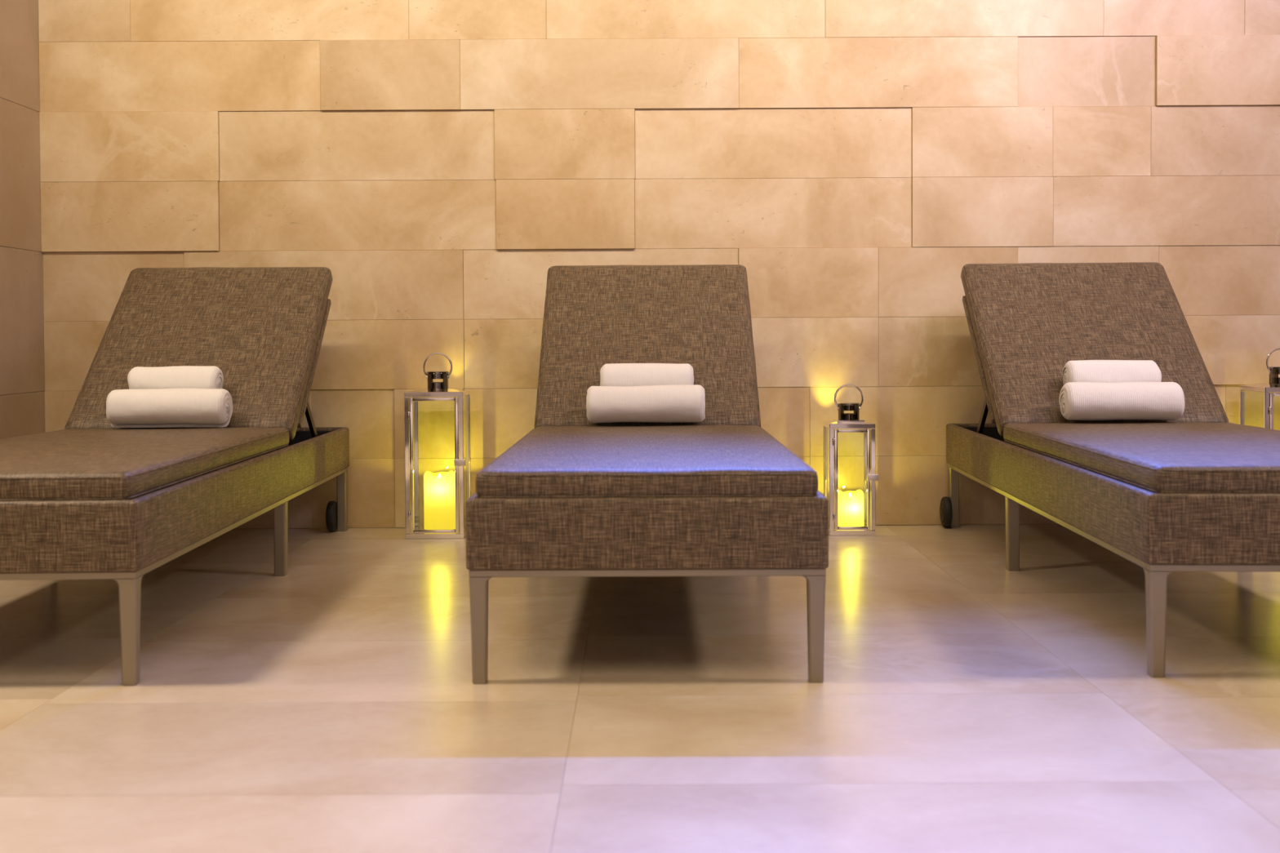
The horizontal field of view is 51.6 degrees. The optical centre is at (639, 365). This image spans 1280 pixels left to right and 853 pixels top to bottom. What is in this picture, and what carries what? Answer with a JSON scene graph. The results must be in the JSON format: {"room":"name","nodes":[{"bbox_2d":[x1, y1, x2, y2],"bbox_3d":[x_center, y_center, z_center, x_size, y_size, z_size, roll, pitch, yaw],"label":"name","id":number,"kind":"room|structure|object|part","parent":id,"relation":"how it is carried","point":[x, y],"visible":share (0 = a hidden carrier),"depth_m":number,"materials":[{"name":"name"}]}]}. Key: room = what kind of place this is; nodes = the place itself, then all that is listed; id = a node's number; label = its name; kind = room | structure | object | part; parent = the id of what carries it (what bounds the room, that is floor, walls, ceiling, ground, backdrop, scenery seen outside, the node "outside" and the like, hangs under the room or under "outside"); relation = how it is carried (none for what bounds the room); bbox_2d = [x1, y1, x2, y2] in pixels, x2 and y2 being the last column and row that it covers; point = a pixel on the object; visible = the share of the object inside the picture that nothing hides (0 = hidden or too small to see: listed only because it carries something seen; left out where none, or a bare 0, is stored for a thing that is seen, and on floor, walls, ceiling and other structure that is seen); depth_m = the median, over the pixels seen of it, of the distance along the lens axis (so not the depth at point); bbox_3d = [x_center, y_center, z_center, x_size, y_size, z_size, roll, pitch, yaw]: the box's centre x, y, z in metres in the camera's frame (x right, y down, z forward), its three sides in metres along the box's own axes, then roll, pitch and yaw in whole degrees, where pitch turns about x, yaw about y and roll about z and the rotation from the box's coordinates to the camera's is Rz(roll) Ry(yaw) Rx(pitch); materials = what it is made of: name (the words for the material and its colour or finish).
{"room":"spa","nodes":[
{"label":"spa","id":0,"kind":"room"},
{"bbox_2d":[0,0,44,439],"bbox_3d":[-2.477,-0.789,3.938,0.855,2.760,1.210,0,1,0],"label":"wall","id":1,"kind":"structure","parent":0,"point":[22,368],"depth_m":4.37,"materials":[{"name":"brown stone"}]},
{"bbox_2d":[0,524,1279,852],"bbox_3d":[-0.113,0.669,0.665,11.484,0.060,8.100,0,1,0],"label":"floor","id":2,"kind":"structure","parent":0,"point":[965,702],"depth_m":2.32,"materials":[{"name":"tile"}]},
{"bbox_2d":[0,266,349,685],"bbox_3d":[-1.320,0.141,3.484,0.704,0.887,2.034,0,1,-1],"label":"sun lounger","id":3,"kind":"object","parent":2,"relation":"on","point":[91,498],"visible":0.96,"depth_m":3.48,"materials":[{"name":"brown fabric"}]},
{"bbox_3d":[-0.973,0.502,2.512,0.049,0.203,0.049,0,1,-1],"label":"leg","id":4,"kind":"part","parent":3,"relation":"part of","materials":[{"name":"beige paint"}]},
{"bbox_2d":[0,427,288,499],"bbox_3d":[-1.299,0.215,3.109,0.648,0.061,1.267,0,1,-1],"label":"seat cushion","id":5,"kind":"object","parent":3,"relation":"on","point":[68,463],"depth_m":2.87,"materials":[{"name":"brown fabric"}]},
{"bbox_2d":[106,387,232,427],"bbox_3d":[-1.320,0.118,3.712,0.330,0.111,0.112,0,1,-1],"label":"rolled towel","id":6,"kind":"object","parent":3,"relation":"on","point":[184,406],"visible":1,"depth_m":3.67,"materials":[{"name":"white fabric"}]},
{"bbox_2d":[0,426,349,573],"bbox_3d":[-1.306,0.299,3.485,0.680,0.135,2.028,0,1,-1],"label":"frame","id":7,"kind":"object","parent":3,"relation":"on","point":[143,529],"depth_m":2.61,"materials":[{"name":"brown fabric"}]},
{"bbox_2d":[127,365,223,389],"bbox_3d":[-1.334,0.049,3.801,0.255,0.097,0.100,0,1,-1],"label":"rolled towel","id":8,"kind":"object","parent":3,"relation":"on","point":[177,376],"visible":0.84,"depth_m":3.76,"materials":[{"name":"white fabric"}]},
{"bbox_2d":[65,266,332,441],"bbox_3d":[-1.321,-0.050,4.044,0.650,0.530,0.594,0,1,-1],"label":"cushion","id":9,"kind":"object","parent":3,"relation":"on","point":[264,327],"depth_m":4.04,"materials":[{"name":"brown fabric"}]},
{"bbox_3d":[-0.991,0.477,3.651,0.034,0.203,0.038,0,1,-1],"label":"leg","id":10,"kind":"part","parent":3,"relation":"part of","materials":[{"name":"beige paint"}]},
{"bbox_3d":[-1.321,-0.015,4.055,0.658,0.388,0.439,0,1,-1],"label":"backing panel","id":11,"kind":"part","parent":3,"relation":"part of","materials":[{"name":"brown fabric"}]},
{"bbox_3d":[-1.010,0.459,4.487,0.034,0.203,0.038,0,1,-1],"label":"leg","id":12,"kind":"part","parent":3,"relation":"part of","materials":[{"name":"beige paint"}]},
{"bbox_2d":[404,352,471,538],"bbox_3d":[-0.665,0.258,4.385,0.198,0.605,0.202,0,1,0],"label":"lantern","id":13,"kind":"object","parent":2,"relation":"on","point":[413,529],"visible":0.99,"depth_m":4.30,"materials":[{"name":"silver metal"}]},
{"bbox_3d":[-0.757,0.324,4.304,0.014,0.446,0.014,0,1,0],"label":"corner post","id":14,"kind":"part","parent":13,"relation":"part of","materials":[{"name":"silver metal"}]},
{"bbox_3d":[-0.757,0.321,4.480,0.014,0.446,0.014,0,1,0],"label":"corner post","id":15,"kind":"part","parent":13,"relation":"part of","materials":[{"name":"silver metal"}]},
{"bbox_3d":[-0.669,0.324,4.301,0.159,0.443,0.012,0,1,0],"label":"door","id":16,"kind":"part","parent":13,"relation":"part of","materials":[{"name":"clear glass"}]},
{"bbox_3d":[-0.670,-0.003,4.385,0.097,0.084,0.006,0,1,0],"label":"ring handle","id":17,"kind":"part","parent":13,"relation":"part of","materials":[{"name":"silver metal"}]},
{"bbox_2d":[423,470,455,529],"bbox_3d":[-0.666,0.447,4.395,0.104,0.195,0.104,0,1,0],"label":"pillar candle","id":18,"kind":"object","parent":13,"relation":"on","point":[439,488],"visible":0.93,"depth_m":4.35,"materials":[{"name":"yellow wax"}]},
{"bbox_3d":[-0.581,0.323,4.304,0.014,0.446,0.014,0,1,0],"label":"corner post","id":19,"kind":"part","parent":13,"relation":"part of","materials":[{"name":"silver metal"}]},
{"bbox_3d":[-0.581,0.320,4.480,0.014,0.446,0.014,0,1,0],"label":"corner post","id":20,"kind":"part","parent":13,"relation":"part of","materials":[{"name":"silver metal"}]},
{"bbox_2d":[465,264,828,684],"bbox_3d":[0.007,0.133,3.487,0.704,0.887,2.034,0,1,0],"label":"sun lounger","id":21,"kind":"object","parent":2,"relation":"on","point":[719,495],"visible":1,"depth_m":2.49,"materials":[{"name":"brown fabric"}]},
{"bbox_3d":[-0.296,0.498,2.510,0.049,0.203,0.049,0,1,0],"label":"leg","id":22,"kind":"part","parent":21,"relation":"part of","materials":[{"name":"beige paint"}]},
{"bbox_2d":[586,384,705,422],"bbox_3d":[0.017,0.107,3.715,0.333,0.106,0.116,0,1,0],"label":"rolled towel","id":23,"kind":"object","parent":21,"relation":"on","point":[678,403],"visible":1,"depth_m":3.67,"materials":[{"name":"white fabric"}]},
{"bbox_2d":[475,425,817,497],"bbox_3d":[0.017,0.208,3.112,0.648,0.061,1.267,0,1,0],"label":"seat cushion","id":24,"kind":"object","parent":21,"relation":"on","point":[548,460],"depth_m":2.56,"materials":[{"name":"brown fabric"}]},
{"bbox_2d":[600,363,693,386],"bbox_3d":[0.020,0.038,3.804,0.270,0.091,0.102,0,1,0],"label":"rolled towel","id":25,"kind":"object","parent":21,"relation":"on","point":[611,374],"visible":0.78,"depth_m":3.76,"materials":[{"name":"white fabric"}]},
{"bbox_2d":[465,490,828,569],"bbox_3d":[0.020,0.292,3.488,0.680,0.135,2.028,0,1,0],"label":"frame","id":26,"kind":"object","parent":21,"relation":"on","point":[506,530],"depth_m":2.47,"materials":[{"name":"brown fabric"}]},
{"bbox_2d":[533,264,760,428],"bbox_3d":[0.023,-0.057,4.047,0.650,0.530,0.594,0,1,0],"label":"cushion","id":27,"kind":"object","parent":21,"relation":"on","point":[699,316],"depth_m":4.04,"materials":[{"name":"brown fabric"}]},
{"bbox_3d":[0.325,0.495,2.505,0.049,0.203,0.049,0,1,0],"label":"leg","id":28,"kind":"part","parent":21,"relation":"part of","materials":[{"name":"beige paint"}]},
{"bbox_2d":[822,383,878,535],"bbox_3d":[0.698,0.307,4.386,0.158,0.493,0.162,0,1,0],"label":"lantern","id":29,"kind":"object","parent":2,"relation":"on","point":[845,420],"visible":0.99,"depth_m":4.32,"materials":[{"name":"silver metal"}]},
{"bbox_3d":[0.626,0.369,4.461,0.014,0.334,0.014,0,1,0],"label":"corner post","id":30,"kind":"part","parent":29,"relation":"part of","materials":[{"name":"silver metal"}]},
{"bbox_3d":[0.626,0.372,4.325,0.014,0.334,0.014,0,1,0],"label":"corner post","id":31,"kind":"part","parent":29,"relation":"part of","materials":[{"name":"silver metal"}]},
{"bbox_3d":[0.693,0.102,4.387,0.097,0.084,0.006,0,1,0],"label":"ring handle","id":32,"kind":"part","parent":29,"relation":"part of","materials":[{"name":"silver metal"}]},
{"bbox_2d":[838,489,864,526],"bbox_3d":[0.699,0.475,4.396,0.092,0.124,0.092,0,1,0],"label":"pillar candle","id":33,"kind":"object","parent":29,"relation":"on","point":[851,503],"visible":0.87,"depth_m":4.36,"materials":[{"name":"yellow wax"}]},
{"bbox_3d":[0.694,0.372,4.322,0.119,0.331,0.012,0,1,0],"label":"door","id":34,"kind":"part","parent":29,"relation":"part of","materials":[{"name":"clear glass"}]},
{"bbox_3d":[0.762,0.369,4.461,0.014,0.334,0.014,0,1,0],"label":"corner post","id":35,"kind":"part","parent":29,"relation":"part of","materials":[{"name":"silver metal"}]},
{"bbox_3d":[0.762,0.371,4.325,0.014,0.334,0.014,0,1,0],"label":"corner post","id":36,"kind":"part","parent":29,"relation":"part of","materials":[{"name":"silver metal"}]},
{"bbox_2d":[939,262,1279,677],"bbox_3d":[1.330,0.126,3.496,0.704,0.887,2.034,0,1,2],"label":"sun lounger","id":37,"kind":"object","parent":2,"relation":"on","point":[1198,491],"visible":0.97,"depth_m":3.52,"materials":[{"name":"brown fabric"}]},
{"bbox_3d":[1.068,0.448,4.504,0.034,0.203,0.038,0,1,2],"label":"leg","id":38,"kind":"part","parent":37,"relation":"part of","materials":[{"name":"beige paint"}]},
{"bbox_3d":[1.366,-0.030,4.066,0.658,0.388,0.439,0,1,2],"label":"backing panel","id":39,"kind":"part","parent":37,"relation":"part of","materials":[{"name":"brown fabric"}]},
{"bbox_3d":[1.033,0.466,3.669,0.034,0.203,0.038,0,1,2],"label":"leg","id":40,"kind":"part","parent":37,"relation":"part of","materials":[{"name":"beige paint"}]},
{"bbox_2d":[960,262,1227,436],"bbox_3d":[1.365,-0.065,4.055,0.650,0.530,0.594,0,1,2],"label":"cushion","id":41,"kind":"object","parent":37,"relation":"on","point":[1026,321],"depth_m":4.05,"materials":[{"name":"brown fabric"}]},
{"bbox_2d":[1062,360,1161,385],"bbox_3d":[1.357,0.030,3.811,0.264,0.095,0.104,0,1,2],"label":"rolled towel","id":42,"kind":"object","parent":37,"relation":"on","point":[1079,371],"visible":0.74,"depth_m":3.77,"materials":[{"name":"white fabric"}]},
{"bbox_2d":[946,423,1279,564],"bbox_3d":[1.343,0.284,3.496,0.680,0.135,2.028,0,1,2],"label":"frame","id":43,"kind":"object","parent":37,"relation":"on","point":[1141,522],"depth_m":2.62,"materials":[{"name":"brown fabric"}]},
{"bbox_2d":[1058,382,1184,420],"bbox_3d":[1.355,0.099,3.724,0.328,0.108,0.119,0,1,2],"label":"rolled towel","id":44,"kind":"object","parent":37,"relation":"on","point":[1077,401],"visible":1,"depth_m":3.68,"materials":[{"name":"white fabric"}]},
{"bbox_2d":[1003,422,1279,493],"bbox_3d":[1.327,0.200,3.121,0.648,0.061,1.267,0,1,2],"label":"seat cushion","id":45,"kind":"object","parent":37,"relation":"on","point":[1157,457],"depth_m":2.89,"materials":[{"name":"brown fabric"}]},
{"bbox_3d":[0.992,0.491,2.530,0.049,0.203,0.049,0,1,2],"label":"leg","id":46,"kind":"part","parent":37,"relation":"part of","materials":[{"name":"beige paint"}]},
{"bbox_2d":[1239,347,1279,429],"bbox_3d":[2.131,0.243,4.389,0.198,0.605,0.202,0,1,0],"label":"lantern","id":47,"kind":"object","parent":2,"relation":"on","point":[1269,388],"visible":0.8,"depth_m":4.36,"materials":[{"name":"silver metal"}]},
{"bbox_3d":[2.040,0.305,4.484,0.014,0.446,0.014,0,1,0],"label":"corner post","id":48,"kind":"part","parent":47,"relation":"part of","materials":[{"name":"silver metal"}]},
{"bbox_3d":[2.040,0.309,4.308,0.014,0.446,0.014,0,1,0],"label":"corner post","id":49,"kind":"part","parent":47,"relation":"part of","materials":[{"name":"silver metal"}]},
{"bbox_3d":[2.126,-0.018,4.389,0.097,0.084,0.006,0,1,0],"label":"ring handle","id":50,"kind":"part","parent":47,"relation":"part of","materials":[{"name":"silver metal"}]},
{"bbox_3d":[2.128,0.308,4.305,0.159,0.443,0.012,0,1,0],"label":"door","id":51,"kind":"part","parent":47,"relation":"part of","materials":[{"name":"silver metal"}]},
{"bbox_2d":[38,0,1279,528],"bbox_3d":[0.946,-0.818,4.595,7.300,2.770,0.176,0,1,0],"label":"wall","id":52,"kind":"structure","parent":0,"point":[437,157],"depth_m":4.52,"materials":[{"name":"beige stone"}]}
]}

